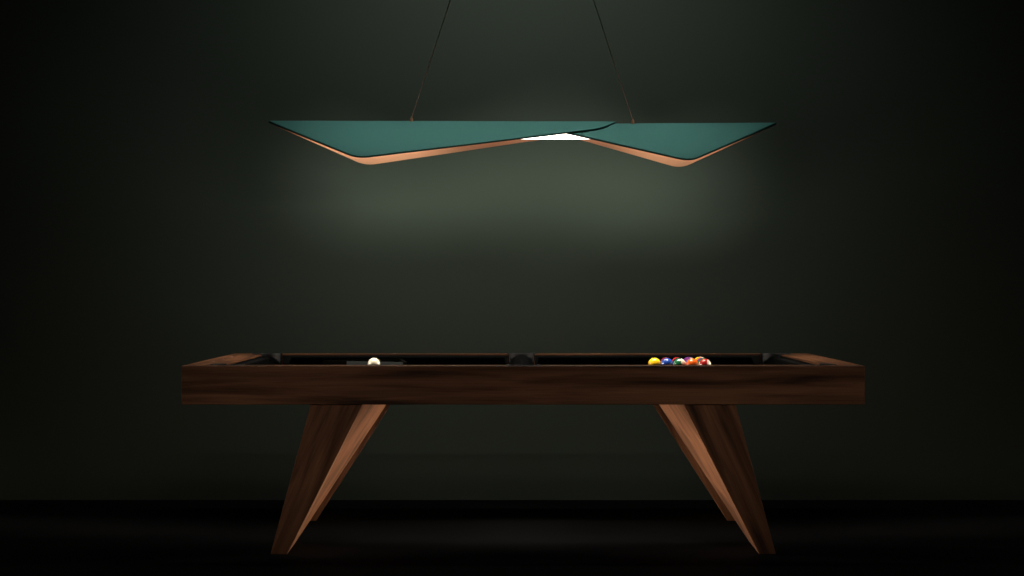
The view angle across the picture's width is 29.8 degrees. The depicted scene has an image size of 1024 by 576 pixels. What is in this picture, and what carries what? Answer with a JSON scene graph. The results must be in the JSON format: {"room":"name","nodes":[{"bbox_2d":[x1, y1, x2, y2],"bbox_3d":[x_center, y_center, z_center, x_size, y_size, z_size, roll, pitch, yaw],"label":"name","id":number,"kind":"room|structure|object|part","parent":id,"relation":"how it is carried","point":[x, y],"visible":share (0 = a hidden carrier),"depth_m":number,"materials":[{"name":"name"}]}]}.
{"room":"games hall","nodes":[
{"label":"games hall","id":0,"kind":"room"},
{"bbox_2d":[0,0,1023,499],"bbox_3d":[0.000,-0.601,10.130,9.400,3.620,0.100,0,0,0],"label":"wall","id":1,"kind":"structure","parent":0,"point":[155,219],"depth_m":10.08,"materials":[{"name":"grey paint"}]},
{"bbox_2d":[0,500,1023,575],"bbox_3d":[0.000,1.159,4.240,9.200,0.100,11.680,0,0,0],"label":"floor","id":2,"kind":"structure","parent":0,"point":[38,537],"depth_m":8.46,"materials":[{"name":"black"}]},
{"bbox_2d":[182,353,864,553],"bbox_3d":[0.047,0.715,8.795,2.845,0.788,1.550,0,0,0],"label":"pool table","id":3,"kind":"object","parent":2,"relation":"on","point":[697,404],"visible":1,"depth_m":8.02,"materials":[{"name":"brown wood"}]},
{"bbox_3d":[-1.297,0.405,8.795,0.157,0.162,1.548,0,0,0],"label":"rail","id":4,"kind":"part","parent":3,"relation":"part of","materials":[{"name":"brown wood"}]},
{"bbox_2d":[230,356,269,364],"bbox_3d":[-1.195,0.353,8.795,0.048,0.045,1.122,0,0,0],"label":"cushion","id":5,"kind":"object","parent":3,"relation":"on","point":[249,360],"depth_m":8.87,"materials":[{"name":"black fabric"}]},
{"bbox_3d":[-0.770,0.797,8.217,0.472,0.624,0.386,0,0,0],"label":"leg","id":6,"kind":"part","parent":3,"relation":"part of","materials":[{"name":"brown wood"}]},
{"bbox_3d":[-0.770,0.797,9.373,0.472,0.624,0.386,0,0,0],"label":"leg","id":7,"kind":"part","parent":3,"relation":"part of","materials":[{"name":"brown wood"}]},
{"bbox_2d":[323,359,406,364],"bbox_3d":[-0.615,0.358,9.111,0.433,0.035,0.382,0,0,24],"label":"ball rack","id":8,"kind":"object","parent":3,"relation":"on","point":[363,361],"visible":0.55,"depth_m":8.98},
{"bbox_3d":[-0.636,0.356,8.912,0.293,0.032,0.002,0,0,24],"label":"plate","id":9,"kind":"part","parent":8,"relation":"part of","materials":[{"name":"grey metal"}]},
{"bbox_2d":[368,358,379,364],"bbox_3d":[-0.628,0.346,8.775,0.057,0.057,0.057,0,0,0],"label":"cue ball","id":10,"kind":"object","parent":3,"relation":"on","point":[373,361],"visible":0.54,"depth_m":8.75,"materials":[{"name":"white plastic"}]},
{"bbox_2d":[283,355,507,364],"bbox_3d":[-0.573,0.353,9.441,1.106,0.045,0.048,0,0,0],"label":"cushion","id":11,"kind":"object","parent":3,"relation":"on","point":[287,359],"depth_m":9.43,"materials":[{"name":"black fabric"}]},
{"bbox_3d":[0.047,0.405,9.518,2.842,0.162,0.105,0,0,0],"label":"rail","id":12,"kind":"part","parent":3,"relation":"part of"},
{"bbox_3d":[0.047,0.405,8.072,2.842,0.162,0.105,0,0,0],"label":"rail","id":13,"kind":"part","parent":3,"relation":"part of","materials":[{"name":"brown wood"}]},
{"bbox_2d":[535,355,759,364],"bbox_3d":[0.666,0.353,9.441,1.106,0.045,0.048,0,0,0],"label":"cushion","id":14,"kind":"object","parent":3,"relation":"on","point":[539,359],"depth_m":9.43,"materials":[{"name":"black fabric"}]},
{"bbox_2d":[648,358,660,364],"bbox_3d":[0.651,0.346,8.795,0.057,0.057,0.057,0,0,0],"label":"ball","id":15,"kind":"object","parent":3,"relation":"on","point":[653,361],"visible":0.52,"depth_m":8.77,"materials":[{"name":"paint"}]},
{"bbox_2d":[661,358,672,364],"bbox_3d":[0.705,0.346,8.764,0.057,0.057,0.057,0,0,0],"label":"ball","id":16,"kind":"object","parent":3,"relation":"on","point":[666,361],"visible":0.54,"depth_m":8.74,"materials":[{"name":"paint"}]},
{"bbox_2d":[673,358,685,364],"bbox_3d":[0.759,0.346,8.732,0.057,0.057,0.057,0,0,23],"label":"ball","id":17,"kind":"object","parent":3,"relation":"on","point":[679,361],"visible":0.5,"depth_m":8.71,"materials":[{"name":"paint"}]},
{"bbox_2d":[686,358,698,364],"bbox_3d":[0.814,0.346,8.701,0.057,0.057,0.057,0,0,0],"label":"ball","id":18,"kind":"object","parent":3,"relation":"on","point":[691,361],"visible":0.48,"depth_m":8.68,"materials":[{"name":"paint"}]},
{"bbox_3d":[0.863,0.797,9.373,0.472,0.624,0.386,0,0,0],"label":"leg","id":19,"kind":"part","parent":3,"relation":"part of","materials":[{"name":"brown wood"}]},
{"bbox_2d":[699,359,710,364],"bbox_3d":[0.868,0.346,8.669,0.057,0.057,0.057,0,0,21],"label":"ball","id":20,"kind":"object","parent":3,"relation":"on","point":[703,361],"visible":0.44,"depth_m":8.65,"materials":[{"name":"paint"}]},
{"bbox_3d":[0.863,0.797,8.217,0.472,0.624,0.386,0,0,0],"label":"leg","id":21,"kind":"part","parent":3,"relation":"part of","materials":[{"name":"brown wood"}]},
{"bbox_2d":[774,356,814,364],"bbox_3d":[1.288,0.353,8.795,0.048,0.045,1.122,0,0,0],"label":"cushion","id":22,"kind":"object","parent":3,"relation":"on","point":[782,360],"depth_m":8.88,"materials":[{"name":"black fabric"}]},
{"bbox_3d":[1.391,0.405,8.795,0.157,0.162,1.548,0,0,0],"label":"rail","id":23,"kind":"part","parent":3,"relation":"part of","materials":[{"name":"brown wood"}]},
{"bbox_3d":[0.000,-2.361,4.240,9.200,0.100,11.680,0,0,0],"label":"ceiling","id":24,"kind":"structure","parent":0,"visible":0},
{"bbox_2d":[269,0,775,166],"bbox_3d":[0.048,-1.439,8.800,2.318,1.743,0.478,0,0,0],"label":"pendant lamp","id":25,"kind":"object","parent":24,"relation":"hanging from","point":[364,142],"visible":1,"depth_m":8.73,"materials":[{"name":"green fabric"}]},
{"bbox_3d":[-0.318,-0.671,8.919,1.586,0.185,0.239,0,0,0],"label":"shade panel","id":26,"kind":"part","parent":25,"relation":"part of","materials":[{"name":"brown wood"}]},
{"bbox_3d":[-0.318,-0.671,8.681,1.586,0.185,0.239,0,0,0],"label":"shade panel","id":27,"kind":"part","parent":25,"relation":"part of","materials":[{"name":"green fabric"}]},
{"bbox_2d":[526,134,586,138],"bbox_3d":[0.047,-0.700,8.800,1.840,0.035,0.076,0,0,0],"label":"diffuser","id":28,"kind":"object","parent":25,"relation":"attached to","point":[562,136],"depth_m":8.76,"materials":[{"name":"white plastic"}]},
{"bbox_3d":[0.649,-0.661,8.682,1.116,0.187,0.235,0,0,0],"label":"shade panel","id":29,"kind":"part","parent":25,"relation":"part of","materials":[{"name":"green fabric"}]},
{"bbox_3d":[0.649,-0.661,8.918,1.116,0.187,0.235,0,0,0],"label":"shade panel","id":30,"kind":"part","parent":25,"relation":"part of","materials":[{"name":"brown wood"}]}
]}

